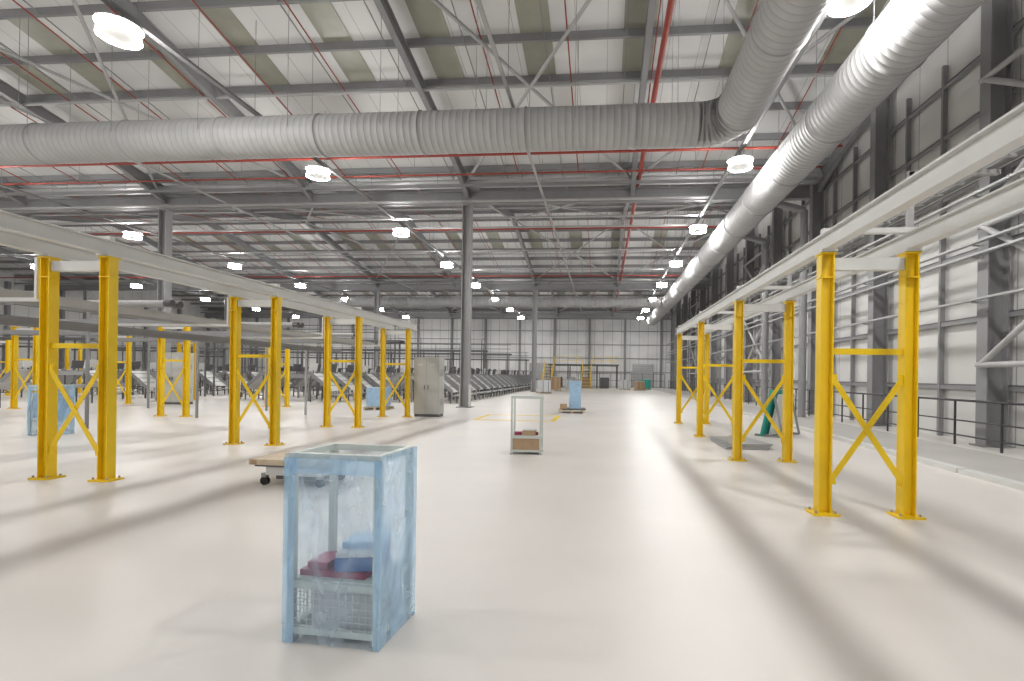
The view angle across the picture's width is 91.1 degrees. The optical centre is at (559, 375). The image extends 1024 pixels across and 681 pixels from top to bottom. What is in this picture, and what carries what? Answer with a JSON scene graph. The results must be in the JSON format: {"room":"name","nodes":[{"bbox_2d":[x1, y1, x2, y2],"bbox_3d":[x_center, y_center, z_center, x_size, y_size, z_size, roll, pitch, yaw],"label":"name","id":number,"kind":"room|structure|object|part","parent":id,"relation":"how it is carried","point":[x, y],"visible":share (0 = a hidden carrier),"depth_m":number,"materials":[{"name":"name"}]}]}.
{"room":"distribution center","nodes":[
{"label":"distribution center","id":0,"kind":"room"},
{"bbox_2d":[0,273,216,381],"bbox_3d":[-57.912,-6.109,38.200,0.200,13.800,82.000,1,0,5],"label":"wall","id":1,"kind":"structure","parent":0,"point":[188,309],"depth_m":60.19,"materials":[{"name":"grey metal"}]},
{"bbox_2d":[3,281,215,375],"bbox_3d":[-57.592,-4.404,38.170,0.410,10.400,81.900,1,0,5],"label":"trim","id":2,"kind":"structure","parent":1,"relation":"attached to","point":[7,285],"depth_m":56.15,"materials":[{"name":"grey paint"}]},
{"bbox_2d":[0,0,877,310],"bbox_3d":[-22.385,-10.803,35.310,70.910,2.254,80.518,1,0,5],"label":"roof purlins","id":3,"kind":"structure","parent":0,"point":[164,5],"depth_m":23.46,"materials":[{"name":"grey metal"}]},
{"bbox_2d":[216,310,670,387],"bbox_3d":[-18.894,-5.564,76.043,70.950,13.800,0.200,1,0,5],"label":"wall","id":4,"kind":"structure","parent":0,"point":[568,331],"depth_m":74.57,"materials":[{"name":"white metal"}]},
{"bbox_2d":[216,317,670,386],"bbox_3d":[-18.943,-3.865,75.749,70.950,10.400,0.310,1,0,5],"label":"trim","id":5,"kind":"structure","parent":4,"relation":"attached to","point":[352,329],"depth_m":74.52,"materials":[{"name":"grey paint"}]},
{"bbox_2d":[0,0,886,316],"bbox_3d":[-18.949,-10.246,34.796,63.500,3.090,82.044,1,0,5],"label":"rafters","id":6,"kind":"structure","parent":0,"point":[7,91],"depth_m":22.99,"materials":[{"name":"grey metal"}]},
{"bbox_2d":[0,0,708,314],"bbox_3d":[-24.383,-9.917,35.276,64.000,3.401,66.010,1,0,5],"label":"pipes","id":7,"kind":"object","parent":6,"relation":"attached to","point":[478,2],"visible":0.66,"depth_m":25.45,"materials":[{"name":"metal"}]},
{"bbox_2d":[0,0,747,310],"bbox_3d":[-22.437,-10.754,35.102,68.046,2.234,81.566,1,0,5],"label":"bars","id":8,"kind":"object","parent":6,"relation":"attached to","point":[23,0],"visible":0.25,"depth_m":18.79,"materials":[{"name":"grey paint"}]},
{"bbox_2d":[0,0,829,164],"bbox_3d":[-27.308,-9.409,6.309,64.237,4.613,23.188,1,0,5],"label":"air duct","id":9,"kind":"object","parent":6,"relation":"hanging from","point":[778,30],"visible":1,"depth_m":14.77,"materials":[{"name":"grey metal"}]},
{"bbox_2d":[0,0,847,311],"bbox_3d":[-22.740,-10.191,33.925,68.500,3.015,77.604,1,0,5],"label":"sprinkler pipework","id":10,"kind":"object","parent":6,"relation":"hanging from","point":[670,6],"visible":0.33,"depth_m":20.45,"materials":[{"name":"red paint"}]},
{"bbox_2d":[0,0,870,319],"bbox_3d":[-15.744,-9.665,34.515,48.030,3.968,77.999,1,0,5],"label":"lighting trunking","id":11,"kind":"object","parent":6,"relation":"hanging from","point":[110,3],"depth_m":17.38,"materials":[{"name":"grey paint"}]},
{"bbox_3d":[-9.917,-7.897,11.267,0.880,0.595,0.880,1,0,5],"label":"high-bay lamp","id":12,"kind":"part","parent":11,"relation":"part of","materials":[{"name":"white plastic"}]},
{"bbox_3d":[-24.209,-8.096,28.378,0.880,0.595,0.880,1,0,5],"label":"high-bay lamp","id":13,"kind":"part","parent":11,"relation":"part of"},
{"bbox_3d":[-38.470,-8.295,45.486,0.880,0.595,0.880,1,0,5],"label":"high-bay lamp","id":14,"kind":"part","parent":11,"relation":"part of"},
{"bbox_3d":[-37.782,-8.286,53.356,0.880,0.595,0.880,1,0,5],"label":"high-bay lamp","id":15,"kind":"part","parent":11,"relation":"part of","materials":[{"name":"white plastic"}]},
{"bbox_3d":[-23.520,-8.087,36.248,0.880,0.595,0.880,1,0,5],"label":"high-bay lamp","id":16,"kind":"part","parent":11,"relation":"part of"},
{"bbox_3d":[-22.832,-8.077,44.117,0.880,0.595,0.880,1,0,5],"label":"high-bay lamp","id":17,"kind":"part","parent":11,"relation":"part of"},
{"bbox_3d":[-9.229,-7.887,19.137,0.880,0.595,0.880,1,0,5],"label":"high-bay lamp","id":18,"kind":"part","parent":11,"relation":"part of","materials":[{"name":"white plastic"}]},
{"bbox_3d":[-8.540,-7.878,27.007,0.880,0.595,0.880,1,0,5],"label":"high-bay lamp","id":19,"kind":"part","parent":11,"relation":"part of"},
{"bbox_3d":[-7.851,-7.868,34.877,0.880,0.595,0.880,1,0,5],"label":"high-bay lamp","id":20,"kind":"part","parent":11,"relation":"part of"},
{"bbox_3d":[-7.163,-7.858,42.746,0.880,0.595,0.880,1,0,5],"label":"high-bay lamp","id":21,"kind":"part","parent":11,"relation":"part of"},
{"bbox_3d":[8.496,-7.640,41.376,0.880,0.595,0.880,1,0,5],"label":"high-bay lamp","id":22,"kind":"part","parent":11,"relation":"part of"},
{"bbox_3d":[7.807,-7.649,33.506,0.880,0.595,0.880,1,0,5],"label":"high-bay lamp","id":23,"kind":"part","parent":11,"relation":"part of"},
{"bbox_3d":[7.119,-7.659,25.637,0.880,0.595,0.880,1,0,5],"label":"high-bay lamp","id":24,"kind":"part","parent":11,"relation":"part of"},
{"bbox_3d":[6.430,-7.668,17.767,0.880,0.595,0.880,1,0,5],"label":"high-bay lamp","id":25,"kind":"part","parent":11,"relation":"part of","materials":[{"name":"white plastic"}]},
{"bbox_3d":[5.742,-7.678,9.897,0.880,0.595,0.880,1,0,5],"label":"high-bay lamp","id":26,"kind":"part","parent":11,"relation":"part of","materials":[{"name":"white plastic"}]},
{"bbox_2d":[200,310,672,318],"bbox_3d":[-19.087,-8.937,73.298,70.710,1.020,1.410,1,0,5],"label":"girder","id":27,"kind":"object","parent":6,"relation":"attached to","point":[264,313],"visible":0.7,"depth_m":72.59,"materials":[{"name":"grey metal"}]},
{"bbox_2d":[224,281,660,307],"bbox_3d":[-12.674,-8.516,51.310,45.570,3.037,1.075,1,0,5],"label":"air duct","id":28,"kind":"object","parent":6,"relation":"hanging from","point":[595,302],"visible":0.66,"depth_m":50.30,"materials":[{"name":"grey metal"}]},
{"bbox_2d":[647,0,985,325],"bbox_3d":[8.942,-8.944,28.490,1.434,4.856,73.700,1,0,5],"label":"air duct","id":29,"kind":"object","parent":6,"relation":"hanging from","point":[906,33],"visible":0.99,"depth_m":12.80,"materials":[{"name":"grey metal"}]},
{"bbox_2d":[743,234,768,404],"bbox_3d":[10.015,-2.806,25.729,1.410,9.091,0.300,1,0,5],"label":"pipe","id":30,"kind":"object","parent":29,"relation":"attached to","point":[764,366],"visible":0.61,"depth_m":25.56,"materials":[{"name":"grey metal"}]},
{"bbox_2d":[776,201,807,416],"bbox_3d":[9.588,-2.812,20.847,1.410,9.091,0.300,1,0,5],"label":"pipe","id":31,"kind":"object","parent":29,"relation":"attached to","point":[802,210],"visible":0.73,"depth_m":20.68,"materials":[{"name":"grey metal"}]},
{"bbox_2d":[0,0,890,307],"bbox_3d":[-22.400,-11.034,35.099,71.550,2.400,82.600,1,0,5],"label":"ceiling","id":32,"kind":"structure","parent":0,"point":[268,25],"depth_m":18.72,"materials":[{"name":"white metal"}]},
{"bbox_2d":[0,0,886,294],"bbox_3d":[-22.081,-11.182,37.280,67.000,0.856,61.204,1,0,5],"label":"panels","id":33,"kind":"object","parent":32,"relation":"attached to","point":[428,18],"visible":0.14,"depth_m":16.73,"materials":[{"name":"beige plastic"}]},
{"bbox_2d":[0,0,911,311],"bbox_3d":[-22.182,-10.398,37.689,70.910,2.304,71.071,1,0,5],"label":"roof wind bracing","id":34,"kind":"structure","parent":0,"point":[121,102],"depth_m":18.56,"materials":[{"name":"grey metal"}]},
{"bbox_2d":[0,381,1023,680],"bbox_3d":[-22.573,1.382,35.099,71.550,0.206,82.599,1,0,5],"label":"floor","id":35,"kind":"structure","parent":0,"point":[631,548],"depth_m":4.52,"materials":[{"name":"concrete"}]},
{"bbox_2d":[0,340,10,395],"bbox_3d":[-32.329,-0.456,28.928,1.240,3.210,0.260,1,0,5],"label":"frame","id":36,"kind":"object","parent":35,"relation":"on","point":[7,361],"visible":0.76,"depth_m":28.87,"materials":[{"name":"paint"}]},
{"bbox_2d":[0,382,31,384],"bbox_3d":[-27.378,0.783,19.961,0.850,0.870,11.000,1,0,5],"label":"conveyor","id":37,"kind":"object","parent":35,"relation":"on","point":[1,383],"visible":0.56,"depth_m":24.63,"materials":[{"name":"metal"}]},
{"bbox_2d":[7,326,38,408],"bbox_3d":[-20.809,-0.296,19.488,1.240,3.210,0.260,1,0,5],"label":"frame","id":38,"kind":"object","parent":35,"relation":"on","point":[14,392],"visible":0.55,"depth_m":19.46,"materials":[{"name":"paint"}]},
{"bbox_2d":[27,385,74,435],"bbox_3d":[-12.303,0.828,12.115,0.634,1.200,0.532,1,0,-1],"label":"cage","id":39,"kind":"object","parent":35,"relation":"on","point":[64,409],"visible":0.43,"depth_m":12.00,"materials":[{"name":"blue metal"}]},
{"bbox_2d":[0,384,124,407],"bbox_3d":[-22.510,0.851,20.539,0.850,0.870,9.000,1,0,5],"label":"conveyor","id":40,"kind":"object","parent":35,"relation":"on","point":[2,387],"visible":0.26,"depth_m":22.95,"materials":[{"name":"metal"}]},
{"bbox_2d":[65,348,82,392],"bbox_3d":[-31.980,-0.452,32.913,1.240,3.210,0.260,1,0,5],"label":"frame","id":41,"kind":"object","parent":35,"relation":"on","point":[67,363],"visible":0.41,"depth_m":32.90,"materials":[{"name":"paint"}]},
{"bbox_2d":[27,256,123,482],"bbox_3d":[-6.965,-0.102,7.235,1.240,3.210,0.260,1,0,5],"label":"frame","id":42,"kind":"object","parent":35,"relation":"on","point":[49,382],"visible":1,"depth_m":7.21,"materials":[{"name":"paint"}]},
{"bbox_2d":[0,210,416,329],"bbox_3d":[-7.024,-1.858,6.288,1.120,0.290,25.700,1,0,5],"label":"conveyor","id":43,"kind":"structure","parent":42,"relation":"on","point":[41,238],"depth_m":8.42,"materials":[{"name":"grey metal"}]},
{"bbox_2d":[82,290,90,383],"bbox_3d":[-49.297,-3.961,52.099,0.700,9.745,0.700,1,0,5],"label":"steel column","id":44,"kind":"structure","parent":35,"relation":"on","point":[86,294],"depth_m":52.05,"materials":[{"name":"grey metal"}]},
{"bbox_2d":[117,336,133,403],"bbox_3d":[-20.477,-0.291,23.273,1.240,3.210,0.260,1,0,5],"label":"frame","id":45,"kind":"object","parent":35,"relation":"on","point":[128,369],"visible":0.45,"depth_m":23.21,"materials":[{"name":"paint"}]},
{"bbox_2d":[0,361,313,391],"bbox_3d":[-36.022,0.059,48.122,2.350,2.076,42.830,1,0,5],"label":"chute","id":46,"kind":"object","parent":35,"relation":"on","point":[20,363],"visible":0.07,"depth_m":37.92,"materials":[{"name":"grey paint"}]},
{"bbox_2d":[150,208,173,401],"bbox_3d":[-20.111,-3.554,25.454,0.700,9.745,0.700,1,0,5],"label":"steel column","id":47,"kind":"structure","parent":35,"relation":"on","point":[165,216],"depth_m":25.40,"materials":[{"name":"grey metal"}]},
{"bbox_2d":[0,360,341,396],"bbox_3d":[-26.916,0.186,47.238,2.350,2.076,42.655,1,0,5],"label":"chute","id":48,"kind":"object","parent":35,"relation":"on","point":[65,376],"visible":0.11,"depth_m":28.76,"materials":[{"name":"grey paint"}]},
{"bbox_2d":[155,327,192,416],"bbox_3d":[-13.278,-0.190,17.223,1.240,3.210,0.260,1,0,5],"label":"frame","id":49,"kind":"object","parent":35,"relation":"on","point":[185,403],"visible":0.83,"depth_m":17.19,"materials":[{"name":"paint"}]},
{"bbox_2d":[164,352,194,404],"bbox_3d":[-18.021,0.138,23.540,1.220,2.420,0.660,1,0,5],"label":"tall cabinet","id":50,"kind":"object","parent":35,"relation":"on","point":[173,369],"visible":0.57,"depth_m":23.24,"materials":[{"name":"metal"}]},
{"bbox_2d":[177,342,195,399],"bbox_3d":[-20.146,-0.286,27.059,1.240,3.210,0.260,1,0,5],"label":"frame","id":51,"kind":"object","parent":35,"relation":"on","point":[179,344],"visible":0.15,"depth_m":27.01,"materials":[{"name":"paint"}]},
{"bbox_2d":[0,257,380,428],"bbox_3d":[-14.024,-0.196,8.640,13.150,3.200,24.770,1,0,5],"label":"overhead roller conveyor","id":52,"kind":"object","parent":35,"relation":"on","point":[126,308],"visible":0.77,"depth_m":12.76,"materials":[{"name":"grey metal"}]},
{"bbox_2d":[0,325,404,399],"bbox_3d":[-29.339,-1.022,31.679,40.000,4.424,0.770,1,0,5],"label":"conveyor","id":53,"kind":"object","parent":35,"relation":"on","point":[28,338],"visible":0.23,"depth_m":31.05,"materials":[{"name":"metal"}]},
{"bbox_2d":[224,294,229,386],"bbox_3d":[-33.658,-3.743,50.731,0.700,9.745,0.700,1,0,5],"label":"steel column","id":54,"kind":"structure","parent":35,"relation":"on","point":[227,352],"depth_m":50.70,"materials":[{"name":"grey metal"}]},
{"bbox_2d":[81,360,403,399],"bbox_3d":[-22.084,0.253,46.815,2.350,2.076,42.655,1,0,5],"label":"chute","id":55,"kind":"object","parent":35,"relation":"on","point":[140,377],"visible":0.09,"depth_m":31.14,"materials":[{"name":"grey paint"}]},
{"bbox_2d":[0,335,487,394],"bbox_3d":[-28.556,-0.961,40.644,46.000,4.324,0.770,1,0,5],"label":"conveyor","id":56,"kind":"object","parent":35,"relation":"on","point":[217,348],"visible":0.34,"depth_m":39.90,"materials":[{"name":"metal"}]},
{"bbox_2d":[223,297,284,445],"bbox_3d":[-6.643,-0.098,10.921,1.240,3.210,0.260,1,0,5],"label":"frame","id":57,"kind":"object","parent":35,"relation":"on","point":[236,303],"visible":1,"depth_m":10.88,"materials":[{"name":"paint"}]},
{"bbox_2d":[262,338,291,406],"bbox_3d":[-12.799,-0.184,22.702,1.240,3.210,0.260,1,0,5],"label":"frame","id":58,"kind":"object","parent":35,"relation":"on","point":[287,351],"visible":0.57,"depth_m":22.66,"materials":[{"name":"paint"}]},
{"bbox_2d":[71,341,511,390],"bbox_3d":[-28.137,-1.055,51.148,47.000,4.524,0.770,1,0,5],"label":"conveyor","id":59,"kind":"object","parent":35,"relation":"on","point":[342,347],"visible":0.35,"depth_m":50.28,"materials":[{"name":"metal"}]},
{"bbox_2d":[249,451,354,487],"bbox_3d":[-3.702,1.358,7.245,1.150,0.378,0.756,1,0,8],"label":"cart","id":60,"kind":"object","parent":35,"relation":"on","point":[276,464],"visible":0.72,"depth_m":6.94,"materials":[{"name":"wood"}]},
{"bbox_2d":[319,317,364,427],"bbox_3d":[-6.320,-0.093,14.607,1.240,3.210,0.260,1,0,5],"label":"frame","id":61,"kind":"object","parent":35,"relation":"on","point":[358,322],"visible":1,"depth_m":14.57,"materials":[{"name":"paint"}]},
{"bbox_2d":[240,364,456,399],"bbox_3d":[-15.332,0.348,47.710,2.350,2.076,39.615,1,0,5],"label":"chute","id":62,"kind":"object","parent":35,"relation":"on","point":[254,383],"visible":0.12,"depth_m":30.56,"materials":[{"name":"grey paint"}]},
{"bbox_2d":[282,443,416,651],"bbox_3d":[-1.291,1.022,3.136,0.619,1.120,0.472,1,0,9],"label":"cage","id":63,"kind":"object","parent":35,"relation":"on","point":[358,592],"visible":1,"depth_m":2.97,"materials":[{"name":"blue metal"}]},
{"bbox_2d":[191,349,528,387],"bbox_3d":[-27.137,-0.941,62.604,47.000,4.324,0.770,1,0,5],"label":"conveyor","id":64,"kind":"object","parent":35,"relation":"on","point":[353,357],"visible":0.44,"depth_m":61.73,"materials":[{"name":"metal"}]},
{"bbox_2d":[373,290,379,386],"bbox_3d":[-18.019,-3.524,49.362,0.700,9.745,0.700,1,0,5],"label":"steel column","id":65,"kind":"structure","parent":35,"relation":"on","point":[376,292],"depth_m":49.35,"materials":[{"name":"grey metal"}]},
{"bbox_2d":[363,387,393,409],"bbox_3d":[-7.930,1.009,21.974,1.000,0.960,1.000,1,0,-1],"label":"load","id":66,"kind":"object","parent":35,"relation":"on","point":[372,393],"visible":0.91,"depth_m":21.57,"materials":[{"name":"blue plastic"}]},
{"bbox_2d":[304,363,476,401],"bbox_3d":[-11.040,0.408,46.852,2.350,2.076,40.655,1,0,5],"label":"chute","id":67,"kind":"object","parent":35,"relation":"on","point":[342,378],"visible":0.24,"depth_m":29.44,"materials":[{"name":"grey paint"}]},
{"bbox_2d":[377,329,412,417],"bbox_3d":[-5.998,-0.089,18.292,1.240,3.210,0.260,1,0,5],"label":"frame","id":68,"kind":"object","parent":35,"relation":"on","point":[407,373],"visible":1,"depth_m":18.26,"materials":[{"name":"paint"}]},
{"bbox_2d":[414,357,444,416],"bbox_3d":[-4.889,0.432,18.777,0.970,2.200,0.660,1,0,5],"label":"tall cabinet","id":69,"kind":"object","parent":35,"relation":"on","point":[428,371],"visible":0.99,"depth_m":18.49,"materials":[{"name":"metal"}]},
{"bbox_2d":[386,367,519,402],"bbox_3d":[-7.462,0.458,47.021,2.350,2.076,39.615,1,0,5],"label":"chute","id":70,"kind":"object","parent":35,"relation":"on","point":[395,379],"visible":0.11,"depth_m":29.28,"materials":[{"name":"grey paint"}]},
{"bbox_2d":[456,203,473,407],"bbox_3d":[-4.472,-3.335,24.085,0.700,9.745,0.700,1,0,5],"label":"steel column","id":71,"kind":"structure","parent":35,"relation":"on","point":[465,386],"depth_m":24.07,"materials":[{"name":"grey metal"}]},
{"bbox_2d":[0,173,820,212],"bbox_3d":[-23.270,-8.996,25.481,70.710,1.020,1.410,1,0,5],"label":"girder","id":72,"kind":"object","parent":71,"relation":"on","point":[802,191],"visible":0.89,"depth_m":24.10,"materials":[{"name":"grey metal"}]},
{"bbox_2d":[444,366,538,403],"bbox_3d":[-4.723,0.496,46.782,2.350,2.076,39.615,1,0,5],"label":"chute","id":73,"kind":"object","parent":35,"relation":"on","point":[481,382],"visible":0.72,"depth_m":37.93,"materials":[{"name":"grey paint"}]},
{"bbox_2d":[510,395,543,454],"bbox_3d":[-0.659,1.003,10.295,0.640,1.175,0.520,1,0,2],"label":"cage","id":74,"kind":"object","parent":35,"relation":"on","point":[529,440],"visible":1,"depth_m":10.08,"materials":[{"name":"metal"}]},
{"bbox_2d":[530,290,537,391],"bbox_3d":[-2.380,-3.306,47.994,0.700,9.745,0.700,1,0,5],"label":"steel column","id":75,"kind":"structure","parent":35,"relation":"on","point":[535,292],"depth_m":47.98,"materials":[{"name":"grey metal"}]},
{"bbox_2d":[14,278,708,290],"bbox_3d":[-21.178,-8.967,49.389,70.710,1.020,1.410,1,0,5],"label":"girder","id":76,"kind":"object","parent":75,"relation":"on","point":[546,283],"visible":0.73,"depth_m":48.73,"materials":[{"name":"grey metal"}]},
{"bbox_2d":[529,363,548,379],"bbox_3d":[-2.998,-0.142,74.138,3.000,3.400,0.071,1,0,5],"label":"door","id":77,"kind":"structure","parent":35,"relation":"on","point":[540,366],"depth_m":74.10,"materials":[{"name":"metal"}]},
{"bbox_2d":[536,380,551,392],"bbox_3d":[-1.359,0.996,44.286,1.100,1.170,1.000,1,0,-24],"label":"pallet","id":78,"kind":"object","parent":35,"relation":"on","point":[543,386],"visible":0.88,"depth_m":43.97,"materials":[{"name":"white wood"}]},
{"bbox_2d":[542,357,553,378],"bbox_3d":[-1.401,-0.430,62.511,1.160,4.021,4.031,1,0,5],"label":"stair","id":79,"kind":"structure","parent":35,"relation":"on","point":[544,370],"depth_m":63.12,"materials":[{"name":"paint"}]},
{"bbox_2d":[551,377,560,390],"bbox_3d":[-0.361,0.860,52.229,1.100,1.470,1.000,1,0,5],"label":"pallet","id":80,"kind":"object","parent":35,"relation":"on","point":[555,381],"visible":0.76,"depth_m":51.80,"materials":[{"name":"brown cardboard"}]},
{"bbox_2d":[565,379,574,389],"bbox_3d":[1.193,1.032,55.105,1.100,1.170,1.000,1,0,-1],"label":"pallet","id":81,"kind":"object","parent":35,"relation":"on","point":[567,380],"visible":0.43,"depth_m":54.68,"materials":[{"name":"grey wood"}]},
{"bbox_2d":[559,381,585,413],"bbox_3d":[0.558,0.928,21.735,1.150,1.360,1.100,1,0,-1],"label":"load","id":82,"kind":"object","parent":35,"relation":"on","point":[574,386],"visible":1,"depth_m":21.48,"materials":[{"name":"blue plastic"}]},
{"bbox_2d":[550,356,618,388],"bbox_3d":[3.300,-0.392,66.165,9.030,4.076,4.400,1,0,5],"label":"platform","id":83,"kind":"object","parent":35,"relation":"on","point":[604,382],"visible":0.8,"depth_m":65.18,"materials":[{"name":"metal"}]},
{"bbox_2d":[581,357,591,388],"bbox_3d":[3.362,-0.363,61.893,1.160,4.021,4.031,1,0,5],"label":"stair","id":84,"kind":"structure","parent":35,"relation":"on","point":[591,357],"depth_m":61.52,"materials":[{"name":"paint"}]},
{"bbox_2d":[546,372,664,387],"bbox_3d":[6.385,0.689,70.210,16.580,2.000,0.069,1,0,5],"label":"fence","id":85,"kind":"object","parent":35,"relation":"on","point":[546,372],"visible":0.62,"depth_m":70.01,"materials":[{"name":"metal"}]},
{"bbox_2d":[619,380,629,389],"bbox_3d":[7.804,1.124,59.545,1.100,1.170,1.000,1,0,-6],"label":"pallet","id":86,"kind":"object","parent":35,"relation":"on","point":[624,384],"visible":1,"depth_m":59.15,"materials":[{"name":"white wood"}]},
{"bbox_2d":[633,381,645,390],"bbox_3d":[9.223,1.194,57.413,1.100,1.070,1.000,1,0,-12],"label":"pallet","id":87,"kind":"object","parent":35,"relation":"on","point":[638,385],"visible":0.94,"depth_m":57.03,"materials":[{"name":"brown cardboard"}]},
{"bbox_2d":[632,364,652,386],"bbox_3d":[12.143,0.070,72.813,3.000,3.400,0.071,1,0,5],"label":"door","id":88,"kind":"structure","parent":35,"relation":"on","point":[638,370],"depth_m":72.81,"materials":[{"name":"metal"}]},
{"bbox_2d":[640,379,650,389],"bbox_3d":[10.569,1.113,61.311,1.100,1.270,1.000,1,0,-18],"label":"pallet","id":89,"kind":"object","parent":35,"relation":"on","point":[647,381],"visible":0.63,"depth_m":60.95,"materials":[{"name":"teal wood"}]},
{"bbox_2d":[673,334,710,423],"bbox_3d":[4.611,0.119,17.264,1.240,3.090,0.260,1,0,5],"label":"frame","id":90,"kind":"object","parent":35,"relation":"on","point":[680,337],"visible":0.85,"depth_m":17.23,"materials":[{"name":"paint"}]},
{"bbox_2d":[693,322,733,436],"bbox_3d":[4.280,0.115,13.478,1.240,3.090,0.260,1,0,5],"label":"frame","id":91,"kind":"object","parent":35,"relation":"on","point":[701,377],"visible":0.7,"depth_m":13.46,"materials":[{"name":"paint"}]},
{"bbox_2d":[710,436,731,449],"label":"plates","id":92,"kind":"object","parent":35,"relation":"on","point":[724,442],"depth_m":11.98,"materials":[{"name":"grey metal"}]},
{"bbox_2d":[742,437,772,449],"label":"plates","id":93,"kind":"object","parent":35,"relation":"on","point":[749,444],"depth_m":11.27,"materials":[{"name":"grey metal"}]},
{"bbox_2d":[727,301,797,462],"bbox_3d":[3.949,0.110,9.693,1.240,3.090,0.260,1,0,5],"label":"frame","id":94,"kind":"object","parent":35,"relation":"on","point":[788,307],"visible":1,"depth_m":9.66,"materials":[{"name":"paint"}]},
{"bbox_2d":[755,389,799,437],"bbox_3d":[6.166,1.041,14.091,1.500,1.291,0.774,1,0,-45],"label":"rack","id":95,"kind":"object","parent":35,"relation":"on","point":[774,408],"visible":0.58,"depth_m":13.74,"materials":[{"name":"teal"}]},
{"bbox_2d":[654,389,1023,481],"bbox_3d":[10.150,1.739,30.228,2.200,0.006,73.000,1,0,5],"label":"strip","id":96,"kind":"object","parent":35,"relation":"on","point":[994,464],"visible":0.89,"depth_m":11.33,"materials":[{"name":"grey paint"}]},
{"bbox_2d":[668,380,1023,452],"bbox_3d":[11.531,1.186,29.857,0.060,1.150,76.556,1,0,5],"label":"handrail","id":97,"kind":"object","parent":35,"relation":"on","point":[1001,424],"visible":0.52,"depth_m":13.42,"materials":[{"name":"metal"}]},
{"bbox_2d":[805,251,925,519],"bbox_3d":[3.618,0.105,5.907,1.240,3.090,0.260,1,0,5],"label":"frame","id":98,"kind":"object","parent":35,"relation":"on","point":[907,263],"visible":1,"depth_m":5.87,"materials":[{"name":"paint"}]},
{"bbox_2d":[675,102,1023,334],"bbox_3d":[3.584,-1.590,5.260,1.120,0.290,25.500,1,0,5],"label":"conveyor","id":99,"kind":"structure","parent":98,"relation":"on","point":[1004,135],"depth_m":4.90,"materials":[{"name":"white metal"}]},
{"bbox_2d":[706,145,1023,323],"bbox_3d":[4.567,-2.106,5.626,1.000,0.760,26.000,1,0,5],"label":"cable tray","id":100,"kind":"object","parent":99,"relation":"on","point":[993,169],"visible":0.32,"depth_m":6.66,"materials":[{"name":"metal"}]},
{"bbox_2d":[743,412,1023,490],"bbox_3d":[7.326,1.663,12.286,0.220,0.080,21.720,1,0,5],"label":"curb","id":101,"kind":"object","parent":35,"relation":"on","point":[1006,482],"visible":0.59,"depth_m":8.97,"materials":[{"name":"white concrete"}]},
{"bbox_2d":[674,0,1023,448],"bbox_3d":[12.961,-5.120,31.998,0.200,13.800,82.000,1,0,5],"label":"wall","id":102,"kind":"structure","parent":0,"point":[963,45],"depth_m":15.28,"materials":[{"name":"white metal"}]},
{"bbox_2d":[666,168,1023,362],"bbox_3d":[12.051,-3.110,32.076,0.370,2.695,80.000,1,0,5],"label":"cable tray","id":103,"kind":"object","parent":102,"relation":"attached to","point":[1021,171],"visible":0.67,"depth_m":13.68,"materials":[{"name":"grey metal"}]},
{"bbox_2d":[669,0,1023,447],"bbox_3d":[12.474,-4.528,32.040,0.740,12.604,81.900,1,0,5],"label":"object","id":104,"kind":"structure","parent":102,"relation":"attached to","point":[993,316],"depth_m":16.90,"materials":[{"name":"grey paint"}]},
{"bbox_2d":[688,45,1023,373],"bbox_3d":[11.955,-3.733,30.479,0.140,7.133,46.800,1,0,5],"label":"tubular steel bracing","id":105,"kind":"object","parent":102,"relation":"attached to","point":[983,363],"visible":0.58,"depth_m":11.71,"materials":[{"name":"grey metal"}]}
]}

